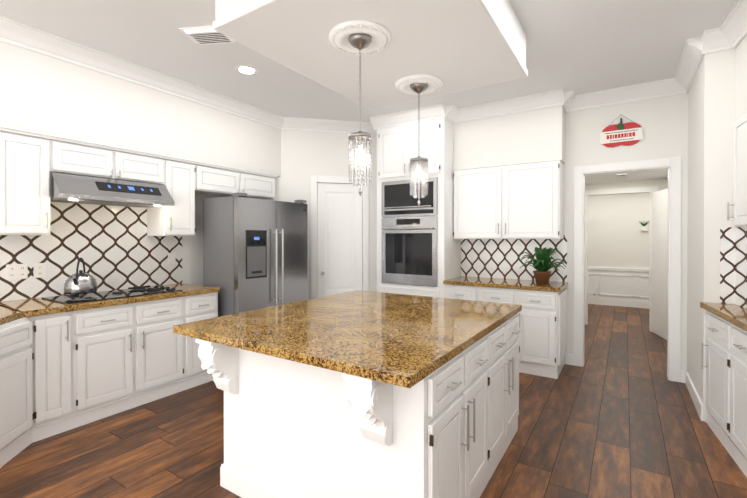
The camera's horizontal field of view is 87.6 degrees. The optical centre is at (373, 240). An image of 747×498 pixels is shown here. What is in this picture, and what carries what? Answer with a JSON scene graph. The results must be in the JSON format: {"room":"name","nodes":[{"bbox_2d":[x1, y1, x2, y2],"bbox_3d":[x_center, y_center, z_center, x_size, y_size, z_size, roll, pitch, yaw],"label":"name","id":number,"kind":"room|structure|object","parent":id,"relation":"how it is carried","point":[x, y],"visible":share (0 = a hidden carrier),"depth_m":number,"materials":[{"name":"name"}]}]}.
{"room":"kitchen","nodes":[
{"label":"kitchen","id":0,"kind":"room"},
{"bbox_2d":[2,194,222,301],"bbox_3d":[-3.345,-0.081,2.468,0.120,2.970,6.110,0,0,33],"label":"wall","id":1,"kind":"structure","parent":0,"point":[192,259],"depth_m":4.42,"materials":[{"name":"white paint"}]},
{"bbox_2d":[0,202,181,301],"bbox_3d":[-2.766,-0.037,3.249,0.006,1.027,2.450,0,0,33],"label":"backsplash","id":2,"kind":"structure","parent":1,"relation":"attached to","point":[115,247],"depth_m":3.56,"materials":[{"name":"tile"}]},
{"bbox_2d":[6,264,27,279],"bbox_3d":[-2.846,0.251,3.112,0.008,0.120,0.130,0,0,33],"label":"electrical outlet plate","id":3,"kind":"object","parent":2,"relation":"attached to","point":[16,271],"depth_m":3.11,"materials":[{"name":"white plastic"}]},
{"bbox_2d":[34,263,45,277],"bbox_3d":[-2.768,0.250,3.234,0.008,0.120,0.080,0,0,33],"label":"electrical outlet plate","id":4,"kind":"object","parent":2,"relation":"attached to","point":[39,268],"depth_m":3.23,"materials":[{"name":"white plastic"}]},
{"bbox_2d":[168,253,175,263],"bbox_3d":[-2.159,0.195,4.174,0.009,0.120,0.080,0,0,33],"label":"electrical outlet plate","id":5,"kind":"object","parent":2,"relation":"attached to","point":[171,256],"depth_m":4.17,"materials":[{"name":"white plastic"}]},
{"bbox_2d":[50,171,174,207],"bbox_3d":[-2.335,-0.429,3.451,0.500,0.221,0.890,0,0,33],"label":"range hood","id":6,"kind":"object","parent":1,"relation":"attached to","point":[75,188],"visible":1,"depth_m":3.28,"materials":[{"name":"silver metal"}]},
{"bbox_2d":[0,125,277,235],"bbox_3d":[-2.090,-0.435,3.942,0.372,0.782,2.680,0,0,33],"label":"upper cabinet","id":7,"kind":"object","parent":1,"relation":"attached to","point":[30,160],"visible":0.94,"depth_m":3.31,"materials":[{"name":"white paint"}]},
{"bbox_2d":[265,130,376,298],"bbox_3d":[-0.772,-0.095,5.250,1.796,2.970,0.120,0,0,-12],"label":"wall","id":8,"kind":"structure","parent":0,"point":[306,156],"depth_m":5.19,"materials":[{"name":"white paint"}]},
{"bbox_2d":[311,176,368,298],"bbox_3d":[-0.448,0.267,5.251,0.567,2.245,0.567,0,0,33],"label":"door","id":9,"kind":"structure","parent":8,"relation":"attached to","point":[336,236],"depth_m":5.26,"materials":[{"name":"white paint"}]},
{"bbox_2d":[0,0,746,134],"bbox_3d":[-0.480,-1.494,1.546,5.108,0.135,7.680,0,0,33],"label":"crown molding","id":10,"kind":"structure","parent":8,"relation":"attached to","point":[730,32],"depth_m":3.92,"materials":[{"name":"white paint"}]},
{"bbox_2d":[0,0,737,121],"bbox_3d":[-0.515,-1.602,1.580,6.150,0.080,7.900,0,0,33],"label":"ceiling","id":11,"kind":"structure","parent":0,"point":[578,47],"depth_m":3.16,"materials":[{"name":"white paint"}]},
{"bbox_2d":[0,41,280,175],"bbox_3d":[-3.080,-1.194,2.476,0.310,0.745,6.420,0,0,33],"label":"soffit","id":12,"kind":"structure","parent":11,"relation":"attached to","point":[39,92],"depth_m":3.47,"materials":[{"name":"white paint"}]},
{"bbox_2d":[179,25,234,44],"bbox_3d":[-1.236,-1.550,2.962,0.380,0.034,0.220,0,0,8],"label":"ceiling vent","id":13,"kind":"object","parent":11,"relation":"in","point":[204,35],"visible":0.88,"depth_m":2.93,"materials":[{"name":"white metal"}]},
{"bbox_2d":[235,65,258,74],"bbox_3d":[-1.170,-1.568,3.598,0.210,0.006,0.210,0,0,33],"label":"recessed light","id":14,"kind":"object","parent":11,"relation":"in","point":[246,69],"visible":1,"depth_m":3.58,"materials":[{"name":"white paint"}]},
{"bbox_2d":[453,105,564,170],"bbox_3d":[1.574,-1.220,4.605,1.220,0.715,0.275,0,0,33],"label":"soffit","id":15,"kind":"structure","parent":11,"relation":"attached to","point":[532,136],"depth_m":4.44,"materials":[{"name":"white paint"}]},
{"bbox_2d":[735,34,746,120],"bbox_3d":[1.579,-1.212,0.134,0.505,0.685,6.000,0,0,27],"label":"soffit","id":16,"kind":"structure","parent":11,"relation":"attached to","point":[741,79],"depth_m":2.81,"materials":[{"name":"white paint"}]},
{"bbox_2d":[727,114,746,226],"bbox_3d":[2.150,-0.481,1.461,0.457,0.779,3.116,0,0,27],"label":"upper cabinet","id":17,"kind":"object","parent":16,"relation":"attached to","point":[739,217],"visible":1,"depth_m":2.77,"materials":[{"name":"white paint"}]},
{"bbox_2d":[215,0,525,108],"bbox_3d":[0.115,-1.407,2.639,1.400,0.320,1.700,0,0,33],"label":"ceiling","id":18,"kind":"structure","parent":0,"point":[456,45],"depth_m":2.48,"materials":[{"name":"white paint"}]},
{"bbox_2d":[213,0,276,31],"bbox_3d":[-0.342,-1.266,1.918,1.380,0.045,0.016,0,0,33],"label":"trim","id":19,"kind":"structure","parent":18,"relation":"attached to","point":[242,12],"depth_m":2.16,"materials":[{"name":"white paint"}]},
{"bbox_2d":[213,29,371,109],"bbox_3d":[-0.479,-1.272,3.022,0.012,0.045,1.724,0,0,33],"label":"trim","id":20,"kind":"structure","parent":18,"relation":"attached to","point":[213,29],"depth_m":2.80,"materials":[{"name":"white paint"}]},
{"bbox_2d":[329,20,390,195],"bbox_3d":[-0.082,-0.758,2.394,0.380,0.974,0.380,0,0,33],"label":"pendant light","id":21,"kind":"object","parent":18,"relation":"hanging from","point":[359,37],"visible":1,"depth_m":2.36,"materials":[{"name":"clear glass"}]},
{"bbox_2d":[395,74,442,204],"bbox_3d":[0.364,-0.762,3.120,0.380,0.974,0.380,0,0,33],"label":"pendant light","id":22,"kind":"object","parent":18,"relation":"hanging from","point":[420,84],"visible":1,"depth_m":3.09,"materials":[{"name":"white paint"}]},
{"bbox_2d":[372,77,523,109],"bbox_3d":[0.585,-1.273,3.353,1.380,0.045,0.014,0,0,33],"label":"trim","id":23,"kind":"structure","parent":18,"relation":"attached to","point":[522,77],"depth_m":3.29,"materials":[{"name":"white paint"}]},
{"bbox_2d":[480,0,527,76],"bbox_3d":[0.708,-1.268,2.257,0.012,0.045,1.724,0,0,33],"label":"trim","id":24,"kind":"structure","parent":18,"relation":"attached to","point":[485,4],"depth_m":2.38,"materials":[{"name":"white paint"}]},
{"bbox_2d":[0,304,746,497],"bbox_3d":[0.871,1.428,3.557,6.350,0.060,12.700,0,0,33],"label":"floor","id":25,"kind":"structure","parent":0,"point":[616,415],"depth_m":2.66,"materials":[{"name":"brown wood"}]},
{"bbox_2d":[0,315,67,467],"bbox_3d":[-2.552,0.965,2.246,0.954,0.880,0.955,0,0,33],"label":"base cabinet","id":26,"kind":"object","parent":25,"relation":"on","point":[34,365],"depth_m":2.68,"materials":[{"name":"white paint"}]},
{"bbox_2d":[0,307,55,338],"bbox_3d":[-2.663,0.504,2.278,1.226,0.042,0.916,0,0,33],"label":"countertop","id":27,"kind":"structure","parent":26,"relation":"on","point":[11,322],"depth_m":2.61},
{"bbox_2d":[44,307,91,429],"bbox_3d":[-2.528,0.961,2.961,0.692,0.880,0.363,0,0,33],"label":"base cabinet","id":28,"kind":"object","parent":25,"relation":"on","point":[70,362],"depth_m":2.92,"materials":[{"name":"white paint"}]},
{"bbox_2d":[92,295,195,421],"bbox_3d":[-2.254,0.959,3.427,0.647,0.880,1.014,0,0,33],"label":"base cabinet","id":29,"kind":"object","parent":25,"relation":"on","point":[138,359],"depth_m":3.28,"materials":[{"name":"white paint"}]},
{"bbox_2d":[0,283,219,314],"bbox_3d":[-2.238,0.498,3.448,0.671,0.042,1.550,0,0,33],"label":"countertop","id":30,"kind":"structure","parent":29,"relation":"on","point":[37,306],"depth_m":3.10,"materials":[{"name":"brown stone"}]},
{"bbox_2d":[40,284,183,302],"bbox_3d":[-2.256,0.459,3.429,0.510,0.036,0.900,0,0,33],"label":"cooktop","id":31,"kind":"object","parent":30,"relation":"in","point":[136,290],"depth_m":3.36,"materials":[{"name":"black metal"}]},
{"bbox_2d":[64,258,96,293],"bbox_3d":[-2.431,0.290,3.243,0.241,0.292,0.224,0,0,33],"label":"kettle","id":32,"kind":"object","parent":31,"relation":"on","point":[82,282],"visible":1,"depth_m":3.18,"materials":[{"name":"silver metal"}]},
{"bbox_2d":[196,291,219,385],"bbox_3d":[-1.941,0.956,3.912,0.647,0.880,0.440,0,0,33],"label":"base cabinet","id":33,"kind":"object","parent":25,"relation":"on","point":[206,305],"depth_m":3.79,"materials":[{"name":"white paint"}]},
{"bbox_2d":[203,192,307,316],"bbox_3d":[-1.287,0.456,4.446,0.636,1.875,1.020,0,0,33],"label":"fridge","id":34,"kind":"object","parent":25,"relation":"on","point":[255,253],"visible":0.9,"depth_m":4.12,"materials":[{"name":"grey metal"}]},
{"bbox_2d":[189,310,521,497],"bbox_3d":[0.076,0.964,2.477,1.333,0.880,1.783,0,0,33],"label":"kitchen island","id":35,"kind":"object","parent":25,"relation":"on","point":[359,394],"depth_m":1.89,"materials":[{"name":"white paint"}]},
{"bbox_2d":[173,290,520,385],"bbox_3d":[-0.017,0.502,2.552,1.505,0.042,1.796,0,0,33],"label":"island countertop","id":36,"kind":"structure","parent":35,"relation":"on","point":[395,337],"depth_m":2.11,"materials":[{"name":"brown stone"}]},
{"bbox_2d":[377,118,460,297],"bbox_3d":[0.567,-0.044,5.043,0.940,2.870,0.632,0,0,33],"label":"tall cabinet","id":37,"kind":"object","parent":25,"relation":"on","point":[418,250],"visible":0.73,"depth_m":4.79,"materials":[{"name":"white paint"}]},
{"bbox_2d":[443,276,567,378],"bbox_3d":[1.492,0.933,4.457,1.245,0.922,0.628,0,0,33],"label":"base cabinet","id":38,"kind":"object","parent":25,"relation":"on","point":[542,338],"visible":0.58,"depth_m":4.06,"materials":[{"name":"white paint"}]},
{"bbox_2d":[519,247,565,284],"bbox_3d":[1.817,0.272,4.196,0.472,0.401,0.448,0,0,33],"label":"potted plant","id":39,"kind":"object","parent":38,"relation":"on","point":[542,266],"visible":1,"depth_m":4.14,"materials":[{"name":"green plant"}]},
{"bbox_2d":[702,310,711,429],"bbox_3d":[2.775,0.964,2.499,0.920,0.880,0.624,0,0,33],"label":"base cabinet","id":40,"kind":"object","parent":25,"relation":"on","point":[708,404],"depth_m":2.90,"materials":[{"name":"white paint"}]},
{"bbox_2d":[712,318,727,450],"bbox_3d":[2.541,0.965,2.136,0.920,0.880,0.538,0,0,33],"label":"base cabinet","id":41,"kind":"object","parent":25,"relation":"on","point":[726,379],"depth_m":2.69,"materials":[{"name":"white paint"}]},
{"bbox_2d":[728,334,746,476],"bbox_3d":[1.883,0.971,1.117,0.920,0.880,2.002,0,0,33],"label":"base cabinet","id":42,"kind":"object","parent":25,"relation":"on","point":[737,354],"depth_m":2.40,"materials":[{"name":"white paint"}]},
{"bbox_2d":[700,302,746,345],"bbox_3d":[2.134,0.508,1.515,0.965,0.042,2.970,0,0,33],"label":"countertop","id":43,"kind":"structure","parent":42,"relation":"on","point":[733,318],"depth_m":2.56,"materials":[{"name":"brown stone"}]},
{"bbox_2d":[463,93,687,370],"bbox_3d":[2.172,-0.091,4.459,4.450,2.970,0.120,0,0,33],"label":"wall","id":44,"kind":"structure","parent":0,"point":[652,117],"depth_m":4.06,"materials":[{"name":"white paint"}]},
{"bbox_2d":[453,160,563,238],"bbox_3d":[1.550,-0.437,4.581,1.200,0.840,0.332,0,0,33],"label":"upper cabinet","id":45,"kind":"object","parent":44,"relation":"attached to","point":[521,201],"visible":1,"depth_m":4.42,"materials":[{"name":"white paint"}]},
{"bbox_2d":[461,235,566,281],"bbox_3d":[1.651,0.206,4.722,1.250,0.527,0.006,0,0,33],"label":"backsplash","id":46,"kind":"structure","parent":44,"relation":"attached to","point":[493,258],"depth_m":4.73,"materials":[{"name":"tile"}]},
{"bbox_2d":[600,114,642,147],"bbox_3d":[2.599,-1.154,4.092,0.380,0.338,0.024,0,0,33],"label":"sign","id":47,"kind":"object","parent":44,"relation":"attached to","point":[624,134],"visible":1,"depth_m":4.08,"materials":[{"name":"red"}]},
{"bbox_2d":[574,157,680,381],"bbox_3d":[2.659,0.288,4.137,0.940,2.215,0.139,0,0,33],"label":"door frame","id":48,"kind":"structure","parent":44,"relation":"attached to","point":[672,166],"depth_m":3.95,"materials":[{"name":"white paint"}]},
{"bbox_2d":[588,193,649,268],"bbox_3d":[5.268,0.150,8.104,3.400,2.450,0.120,0,0,33],"label":"wall","id":49,"kind":"structure","parent":0,"point":[618,237],"depth_m":8.12,"materials":[{"name":"white paint"}]},
{"bbox_2d":[639,221,648,230],"bbox_3d":[5.460,-0.294,7.864,0.179,0.202,0.069,0,0,33],"label":"hanging planter","id":50,"kind":"object","parent":49,"relation":"attached to","point":[644,227],"visible":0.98,"depth_m":7.84,"materials":[{"name":"white ceramic"}]},
{"bbox_2d":[585,170,667,183],"bbox_3d":[3.307,-0.950,5.217,1.510,0.080,2.390,0,0,33],"label":"ceiling","id":51,"kind":"structure","parent":0,"point":[634,176],"depth_m":5.67,"materials":[{"name":"white paint"}]},
{"bbox_2d":[616,173,627,175],"bbox_3d":[3.360,-0.892,5.272,0.130,0.034,0.130,0,0,33],"label":"smoke detector","id":52,"kind":"object","parent":51,"relation":"attached to","point":[621,174],"visible":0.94,"depth_m":5.24,"materials":[{"name":"white paint"}]},
{"bbox_2d":[587,179,667,195],"bbox_3d":[3.990,0.235,6.133,1.110,2.300,0.120,0,0,33],"label":"crown molding","id":53,"kind":"structure","parent":0,"point":[644,183],"depth_m":6.05,"materials":[{"name":"white paint"}]},
{"bbox_2d":[585,186,657,331],"bbox_3d":[3.847,0.283,6.143,1.030,2.205,0.018,0,0,33],"label":"trim","id":54,"kind":"structure","parent":53,"relation":"attached to","point":[625,287],"depth_m":6.12,"materials":[{"name":"white paint"}]},
{"bbox_2d":[651,189,667,339],"bbox_3d":[4.133,0.333,5.513,0.090,2.090,0.760,0,0,17],"label":"door leaf","id":55,"kind":"structure","parent":53,"relation":"in","point":[659,262],"depth_m":5.61,"materials":[{"name":"white paint"}]},
{"bbox_2d":[687,48,734,420],"bbox_3d":[3.281,-0.085,3.107,1.120,2.970,0.950,0,0,33],"label":"wall","id":56,"kind":"structure","parent":0,"point":[711,106],"depth_m":3.00,"materials":[{"name":"white paint"}]},
{"bbox_2d":[565,353,702,420],"bbox_3d":[2.359,1.337,3.709,1.075,0.120,0.950,0,0,33],"label":"baseboard","id":57,"kind":"structure","parent":56,"relation":"attached to","point":[685,379],"depth_m":3.51,"materials":[{"name":"white paint"}]},
{"bbox_2d":[720,227,735,303],"bbox_3d":[2.668,0.190,2.934,0.089,0.575,0.006,0,0,33],"label":"backsplash","id":58,"kind":"object","parent":56,"relation":"attached to","point":[727,261],"visible":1,"depth_m":2.93,"materials":[{"name":"tile"}]},
{"bbox_2d":[735,227,746,308],"bbox_3d":[2.036,0.197,1.589,0.006,0.575,3.000,0,0,27],"label":"backsplash","id":59,"kind":"structure","parent":56,"relation":"attached to","point":[741,269],"depth_m":2.81,"materials":[{"name":"tile"}]}
]}

